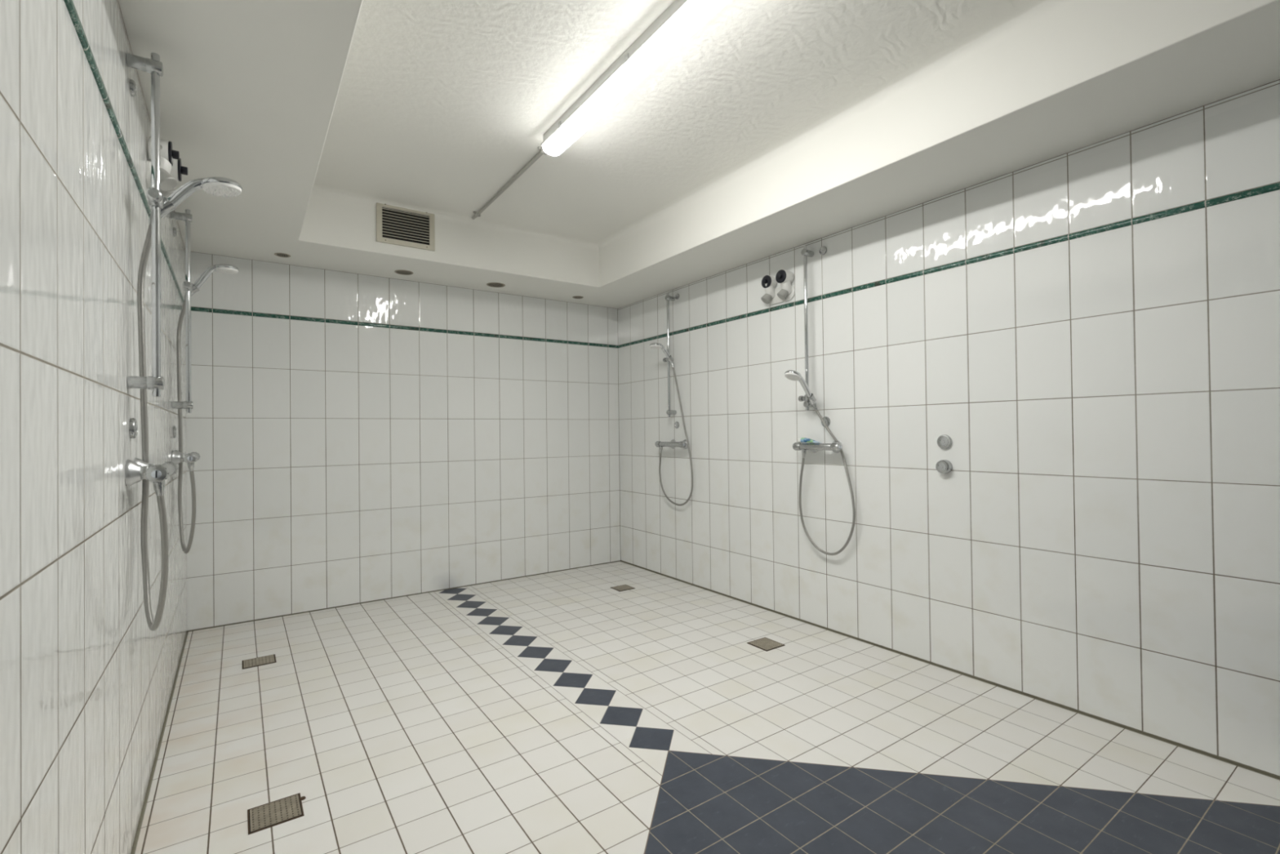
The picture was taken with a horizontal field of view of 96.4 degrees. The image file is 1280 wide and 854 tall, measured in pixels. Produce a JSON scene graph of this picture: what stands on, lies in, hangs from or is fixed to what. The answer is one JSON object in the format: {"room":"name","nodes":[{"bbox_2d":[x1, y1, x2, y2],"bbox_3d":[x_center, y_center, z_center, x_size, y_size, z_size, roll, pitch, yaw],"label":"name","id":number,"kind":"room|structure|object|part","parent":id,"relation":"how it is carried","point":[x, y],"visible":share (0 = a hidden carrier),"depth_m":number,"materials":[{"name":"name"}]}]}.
{"room":"communal shower room","nodes":[
{"label":"communal shower room","id":0,"kind":"room"},
{"bbox_2d":[0,0,186,853],"bbox_3d":[-1.009,-0.224,0.908,0.122,2.775,6.020,0,-1,-35],"label":"wall","id":1,"kind":"structure","parent":0,"point":[86,685],"depth_m":1.06,"materials":[{"name":"tile"}]},
{"bbox_2d":[63,0,184,302],"bbox_3d":[-0.986,-0.748,0.977,0.014,0.024,5.891,0,-1,-35],"label":"trim","id":2,"kind":"structure","parent":1,"relation":"attached to","point":[70,6],"depth_m":1.30,"materials":[{"name":"green tile"}]},
{"bbox_2d":[129,79,136,96],"bbox_3d":[-1.436,-0.960,1.620,0.012,0.044,0.044,0,-1,-35],"label":"rosette","id":3,"kind":"object","parent":1,"relation":"attached to","point":[132,84],"visible":1,"depth_m":1.61,"materials":[{"name":"silver metal"}]},
{"bbox_2d":[128,417,137,438],"bbox_3d":[-1.411,0.004,1.594,0.014,0.058,0.058,0,-1,-35],"label":"rosette","id":4,"kind":"object","parent":1,"relation":"attached to","point":[133,426],"visible":1,"depth_m":1.58,"materials":[{"name":"silver metal"}]},
{"bbox_2d":[126,52,175,396],"bbox_3d":[-1.357,-0.562,1.589,0.100,0.957,0.116,0,-1,-35],"label":"shower rail","id":5,"kind":"object","parent":1,"relation":"attached to","point":[157,202],"visible":1,"depth_m":1.58,"materials":[{"name":"silver metal"}]},
{"bbox_3d":[-1.323,-0.633,1.557,0.035,0.035,0.023,0,-1,-35],"label":"slider knob","id":6,"kind":"part","parent":5,"relation":"part of","materials":[{"name":"silver metal"}]},
{"bbox_2d":[137,176,242,631],"bbox_3d":[-1.321,-0.078,1.687,0.307,1.326,0.230,-1,-1,40],"label":"shower","id":7,"kind":"object","parent":5,"relation":"hanging from","point":[218,186],"visible":0.85,"depth_m":1.66,"materials":[{"name":"silver metal"}]},
{"bbox_3d":[-1.316,-0.667,1.667,0.159,0.141,0.048,0,-1,-35],"label":"handle","id":8,"kind":"part","parent":7,"relation":"part of","materials":[{"name":"silver metal"}]},
{"bbox_3d":[-1.252,-0.710,1.713,0.097,0.026,0.097,0,-1,-35],"label":"spray plate","id":9,"kind":"part","parent":7,"relation":"part of","materials":[{"name":"rubber"}]},
{"bbox_2d":[124,457,178,486],"bbox_3d":[-1.360,0.124,1.594,0.096,0.073,0.339,0,-1,-35],"label":"shower mixer","id":10,"kind":"object","parent":1,"relation":"attached to","point":[137,470],"visible":1,"depth_m":1.52,"materials":[{"name":"silver metal"}]},
{"bbox_3d":[-1.258,0.122,1.490,0.049,0.047,0.050,0,-1,-35],"label":"flow knob","id":11,"kind":"part","parent":10,"relation":"part of","materials":[{"name":"silver metal"}]},
{"bbox_3d":[-1.423,0.126,1.724,0.049,0.047,0.050,0,-1,-35],"label":"thermostat knob","id":12,"kind":"part","parent":10,"relation":"part of","materials":[{"name":"silver metal"}]},
{"bbox_2d":[146,136,187,198],"bbox_3d":[-1.655,-0.885,1.996,0.112,0.176,0.224,0,-1,-35],"label":"valve","id":13,"kind":"object","parent":1,"relation":"attached to","point":[171,171],"visible":0.68,"depth_m":1.93,"materials":[{"name":"white plastic"}]},
{"bbox_3d":[-1.687,-0.845,1.977,0.013,0.096,0.216,0,-1,-35],"label":"plate","id":14,"kind":"part","parent":13,"relation":"part of","materials":[{"name":"white plastic"}]},
{"bbox_3d":[-1.595,-0.935,1.963,0.020,0.028,0.028,0,-1,-35],"label":"cap knob","id":15,"kind":"part","parent":13,"relation":"part of","materials":[{"name":"black plastic"}]},
{"bbox_3d":[-1.658,-0.933,2.080,0.020,0.028,0.028,0,-1,-35],"label":"cap knob","id":16,"kind":"part","parent":13,"relation":"part of","materials":[{"name":"black plastic"}]},
{"bbox_2d":[173,426,176,438],"bbox_3d":[-2.197,0.024,2.703,0.010,0.058,0.058,0,-1,-35],"label":"rosette","id":17,"kind":"object","parent":1,"relation":"attached to","point":[174,427],"visible":1,"depth_m":2.68,"materials":[{"name":"silver metal"}]},
{"bbox_2d":[173,226,177,236],"bbox_3d":[-2.228,-0.934,2.741,0.012,0.044,0.044,0,-1,-35],"label":"rosette","id":18,"kind":"object","parent":1,"relation":"attached to","point":[175,231],"visible":1,"depth_m":2.73,"materials":[{"name":"silver metal"}]},
{"bbox_2d":[171,208,199,413],"bbox_3d":[-2.128,-0.543,2.679,0.100,0.957,0.116,0,-1,-35],"label":"shower rail","id":19,"kind":"object","parent":1,"relation":"attached to","point":[188,287],"visible":1,"depth_m":2.67,"materials":[{"name":"silver metal"}]},
{"bbox_3d":[-2.095,-0.658,2.648,0.035,0.035,0.023,0,-1,-35],"label":"slider knob","id":20,"kind":"part","parent":19,"relation":"part of","materials":[{"name":"silver metal"}]},
{"bbox_2d":[176,263,238,553],"bbox_3d":[-2.094,-0.095,2.776,0.307,1.399,0.226,-1,-1,40],"label":"shower","id":21,"kind":"object","parent":19,"relation":"hanging from","point":[224,268],"visible":0.87,"depth_m":2.75,"materials":[{"name":"silver metal"}]},
{"bbox_3d":[-2.088,-0.709,2.757,0.158,0.173,0.048,0,-1,-35],"label":"handle","id":22,"kind":"part","parent":21,"relation":"part of","materials":[{"name":"silver metal"}]},
{"bbox_3d":[-2.025,-0.765,2.802,0.094,0.020,0.094,0,-1,-35],"label":"spray plate","id":23,"kind":"part","parent":21,"relation":"part of","materials":[{"name":"metal"}]},
{"bbox_2d":[171,449,199,464],"bbox_3d":[-2.130,0.144,2.684,0.096,0.073,0.339,0,-1,-35],"label":"shower mixer","id":24,"kind":"object","parent":1,"relation":"attached to","point":[177,457],"visible":0.98,"depth_m":2.61,"materials":[{"name":"silver metal"}]},
{"bbox_3d":[-2.029,0.142,2.580,0.049,0.047,0.050,0,-1,-35],"label":"flow knob","id":25,"kind":"part","parent":24,"relation":"part of","materials":[{"name":"silver metal"}]},
{"bbox_2d":[185,251,620,631],"bbox_3d":[-1.534,-0.185,4.251,3.483,2.775,0.120,0,-1,-35],"label":"wall","id":26,"kind":"structure","parent":0,"point":[338,465],"depth_m":4.00,"materials":[{"name":"tile"}]},
{"bbox_2d":[191,306,617,347],"bbox_3d":[-1.444,-0.710,4.248,3.033,0.024,0.014,0,-1,-35],"label":"trim","id":27,"kind":"structure","parent":26,"relation":"attached to","point":[193,308],"depth_m":4.00,"materials":[{"name":"green tile"}]},
{"bbox_2d":[118,0,1279,308],"bbox_3d":[0.165,-1.332,1.786,3.393,0.471,6.120,0,-1,-35],"label":"ceiling","id":28,"kind":"structure","parent":0,"point":[775,126],"depth_m":2.32,"materials":[{"name":"white paint"}]},
{"bbox_2d":[274,253,290,257],"bbox_3d":[-2.184,-1.050,3.494,0.086,0.004,0.086,0,-1,-35],"label":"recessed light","id":29,"kind":"object","parent":28,"relation":"in","point":[281,255],"visible":1,"depth_m":3.49,"materials":[{"name":"metal"}]},
{"bbox_2d":[394,269,413,275],"bbox_3d":[-1.608,-1.053,3.897,0.120,0.004,0.120,0,-1,-35],"label":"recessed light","id":30,"kind":"object","parent":28,"relation":"in","point":[400,271],"visible":1,"depth_m":3.89,"materials":[{"name":"metal"}]},
{"bbox_2d":[376,202,435,250],"bbox_3d":[-1.458,-1.251,3.567,0.344,0.248,0.013,0,-1,-35],"label":"ceiling vent","id":31,"kind":"object","parent":28,"relation":"in","point":[395,227],"visible":1,"depth_m":3.56,"materials":[{"name":"beige metal"}]},
{"bbox_2d":[486,282,505,287],"bbox_3d":[-1.071,-1.056,4.250,0.136,0.004,0.136,0,-1,-35],"label":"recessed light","id":32,"kind":"object","parent":28,"relation":"in","point":[490,284],"visible":1,"depth_m":4.24,"materials":[{"name":"metal"}]},
{"bbox_2d":[471,146,546,219],"bbox_3d":[-0.763,-1.379,3.264,0.046,0.026,1.196,0,-1,-35],"label":"cable conduit","id":33,"kind":"object","parent":28,"relation":"attached to","point":[542,152],"visible":0.88,"depth_m":3.21,"materials":[{"name":"grey plastic"}]},
{"bbox_2d":[572,295,583,298],"bbox_3d":[-0.507,-1.058,4.668,0.090,0.004,0.090,0,-1,-35],"label":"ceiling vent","id":34,"kind":"object","parent":28,"relation":"in","point":[575,296],"visible":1,"depth_m":4.67,"materials":[{"name":"metal"}]},
{"bbox_2d":[540,0,730,155],"bbox_3d":[-0.004,-1.366,2.144,0.112,0.089,1.520,0,-1,-35],"label":"ceiling lamp","id":35,"kind":"object","parent":28,"relation":"attached to","point":[682,19],"visible":1,"depth_m":2.13,"materials":[{"name":"white plastic"}]},
{"bbox_2d":[131,560,1279,853],"bbox_3d":[0.191,1.217,1.758,3.483,0.120,6.200,0,-1,-35],"label":"floor","id":36,"kind":"structure","parent":0,"point":[566,711],"depth_m":2.09,"materials":[{"name":"tile"}]},
{"bbox_2d":[242,653,276,669],"bbox_3d":[-1.937,1.192,2.909,0.142,0.003,0.129,0,-1,-35],"label":"floor drain","id":37,"kind":"object","parent":36,"relation":"on","point":[270,659],"visible":1,"depth_m":2.90,"materials":[{"name":"metal"}]},
{"bbox_2d":[247,792,306,835],"bbox_3d":[-1.102,1.170,1.740,0.152,0.005,0.132,0,-1,-35],"label":"floor drain","id":38,"kind":"object","parent":36,"relation":"on","point":[276,812],"visible":1,"depth_m":1.73,"materials":[{"name":"metal"}]},
{"bbox_2d":[609,584,635,591],"bbox_3d":[-0.128,1.184,4.207,0.135,0.003,0.132,0,-1,-35],"label":"floor drain","id":39,"kind":"object","parent":36,"relation":"on","point":[624,587],"visible":1,"depth_m":4.20,"materials":[{"name":"metal"}]},
{"bbox_2d":[746,637,785,651],"bbox_3d":[0.674,1.163,3.064,0.141,0.003,0.144,0,-1,-35],"label":"floor drain","id":40,"kind":"object","parent":36,"relation":"on","point":[766,644],"visible":1,"depth_m":3.06,"materials":[{"name":"metal"}]},
{"bbox_2d":[617,79,1279,778],"bbox_3d":[1.534,-0.237,2.710,0.120,2.775,5.900,0,-1,-35],"label":"wall","id":41,"kind":"structure","parent":0,"point":[1100,540],"depth_m":2.43,"materials":[{"name":"tile"}]},
{"bbox_2d":[662,293,676,417],"bbox_3d":[0.228,-0.554,4.407,0.100,0.957,0.116,0,-1,-35],"label":"shower rail","id":42,"kind":"object","parent":41,"relation":"attached to","point":[668,297],"visible":0.96,"depth_m":4.39,"materials":[{"name":"silver metal"}]},
{"bbox_2d":[649,342,693,506],"bbox_3d":[0.189,-0.016,4.306,0.228,1.230,0.397,0,-1,-35],"label":"shower","id":43,"kind":"object","parent":42,"relation":"hanging from","point":[653,345],"visible":1,"depth_m":4.30,"materials":[{"name":"silver metal"}]},
{"bbox_3d":[0.119,-0.599,4.286,0.091,0.024,0.092,0,-1,-35],"label":"spray plate","id":44,"kind":"part","parent":43,"relation":"part of","materials":[{"name":"metal"}]},
{"bbox_3d":[0.185,-0.557,4.330,0.159,0.141,0.048,0,-1,-35],"label":"handle","id":45,"kind":"part","parent":43,"relation":"part of","materials":[{"name":"silver metal"}]},
{"bbox_2d":[654,439,688,448],"bbox_3d":[0.250,0.132,4.384,0.096,0.073,0.349,0,-1,-35],"label":"shower mixer","id":46,"kind":"object","parent":41,"relation":"attached to","point":[673,443],"visible":0.98,"depth_m":4.34,"materials":[{"name":"silver metal"}]},
{"bbox_3d":[0.146,0.135,4.493,0.049,0.047,0.050,0,-1,-35],"label":"flow knob","id":47,"kind":"part","parent":46,"relation":"part of","materials":[{"name":"silver metal"}]},
{"bbox_3d":[0.315,0.130,4.249,0.049,0.047,0.050,0,-1,-35],"label":"thermostat knob","id":48,"kind":"part","parent":46,"relation":"part of","materials":[{"name":"silver metal"}]},
{"bbox_2d":[674,421,679,428],"bbox_3d":[0.282,-0.016,4.411,0.012,0.054,0.054,0,-1,-35],"label":"rosette","id":49,"kind":"object","parent":41,"relation":"attached to","point":[676,424],"visible":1,"depth_m":4.40,"materials":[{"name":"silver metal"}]},
{"bbox_2d":[675,293,679,299],"bbox_3d":[0.284,-1.005,4.399,0.014,0.044,0.044,0,-1,-35],"label":"rosette","id":50,"kind":"object","parent":41,"relation":"attached to","point":[677,295],"visible":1,"depth_m":4.39,"materials":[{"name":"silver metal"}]},
{"bbox_2d":[760,269,795,304],"bbox_3d":[0.844,-0.860,3.531,0.112,0.176,0.223,0,-1,-31],"label":"valve","id":51,"kind":"object","parent":41,"relation":"attached to","point":[786,292],"visible":1,"depth_m":3.50,"materials":[{"name":"white plastic"}]},
{"bbox_3d":[0.779,-0.907,3.563,0.020,0.028,0.028,0,-1,-35],"label":"cap knob","id":52,"kind":"part","parent":51,"relation":"part of","materials":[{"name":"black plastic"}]},
{"bbox_3d":[0.841,-0.909,3.446,0.020,0.028,0.028,0,-1,-35],"label":"cap knob","id":53,"kind":"part","parent":51,"relation":"part of","materials":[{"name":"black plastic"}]},
{"bbox_3d":[0.873,-0.820,3.546,0.013,0.096,0.216,0,-1,-35],"label":"plate","id":54,"kind":"part","parent":51,"relation":"part of","materials":[{"name":"white plastic"}]},
{"bbox_2d":[798,245,816,410],"bbox_3d":[0.974,-0.573,3.324,0.100,0.957,0.116,0,-1,-35],"label":"shower rail","id":55,"kind":"object","parent":41,"relation":"attached to","point":[805,252],"visible":0.89,"depth_m":3.31,"materials":[{"name":"silver metal"}]},
{"bbox_3d":[0.945,-0.166,3.353,0.035,0.035,0.023,0,-1,-35],"label":"slider knob","id":56,"kind":"part","parent":55,"relation":"part of","materials":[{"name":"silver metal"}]},
{"bbox_2d":[784,369,855,555],"bbox_3d":[0.966,0.203,3.174,0.254,1.039,0.375,0,-1,-35],"label":"shower","id":57,"kind":"object","parent":55,"relation":"hanging from","point":[791,375],"visible":0.99,"depth_m":3.21,"materials":[{"name":"silver metal"}]},
{"bbox_3d":[0.851,-0.280,3.188,0.084,0.046,0.090,0,-1,-35],"label":"spray plate","id":58,"kind":"part","parent":57,"relation":"part of","materials":[{"name":"metal"}]},
{"bbox_3d":[0.927,-0.218,3.239,0.182,0.181,0.048,0,-1,-35],"label":"handle","id":59,"kind":"part","parent":57,"relation":"part of","materials":[{"name":"silver metal"}]},
{"bbox_2d":[792,440,842,453],"bbox_3d":[1.022,0.112,3.264,0.096,0.073,0.319,0,-1,-35],"label":"shower mixer","id":60,"kind":"object","parent":41,"relation":"attached to","point":[836,447],"visible":0.97,"depth_m":3.22,"materials":[{"name":"silver metal"}]},
{"bbox_3d":[0.926,0.114,3.361,0.049,0.047,0.050,0,-1,-35],"label":"flow knob","id":61,"kind":"part","parent":60,"relation":"part of","materials":[{"name":"silver metal"}]},
{"bbox_2d":[797,437,821,443],"bbox_3d":[0.973,0.076,3.293,0.043,0.030,0.152,0,-1,-35],"label":"toiletry tube","id":62,"kind":"object","parent":60,"relation":"on","point":[802,439],"visible":1,"depth_m":3.29,"materials":[{"name":"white plastic"}]},
{"bbox_3d":[1.078,0.110,3.141,0.049,0.047,0.050,0,-1,-35],"label":"thermostat knob","id":63,"kind":"part","parent":60,"relation":"part of","materials":[{"name":"silver metal"}]},
{"bbox_2d":[819,245,826,254],"bbox_3d":[1.051,-1.015,3.286,0.014,0.048,0.048,0,-1,-35],"label":"rosette","id":64,"kind":"object","parent":41,"relation":"attached to","point":[823,250],"visible":1,"depth_m":3.28,"materials":[{"name":"silver metal"}]},
{"bbox_2d":[821,416,830,426],"bbox_3d":[1.063,-0.030,3.278,0.012,0.060,0.060,0,-1,-35],"label":"rosette","id":65,"kind":"object","parent":41,"relation":"attached to","point":[826,419],"visible":0.6,"depth_m":3.27,"materials":[{"name":"silver metal"}]},
{"bbox_2d":[935,459,952,473],"bbox_3d":[1.439,0.189,2.712,0.036,0.066,0.066,0,-1,-35],"label":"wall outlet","id":66,"kind":"object","parent":41,"relation":"attached to","point":[943,466],"visible":1,"depth_m":2.70,"materials":[{"name":"silver metal"}]},
{"bbox_2d":[937,434,951,448],"bbox_3d":[1.446,0.071,2.719,0.016,0.068,0.068,0,-1,-35],"label":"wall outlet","id":67,"kind":"object","parent":41,"relation":"attached to","point":[944,442],"visible":1,"depth_m":2.71,"materials":[{"name":"silver metal"}]},
{"bbox_2d":[617,182,1279,347],"bbox_3d":[1.478,-0.760,2.680,0.014,0.024,5.899,0,-1,-35],"label":"trim","id":68,"kind":"structure","parent":41,"relation":"attached to","point":[1276,186],"depth_m":2.43,"materials":[{"name":"green tile"}]}
]}

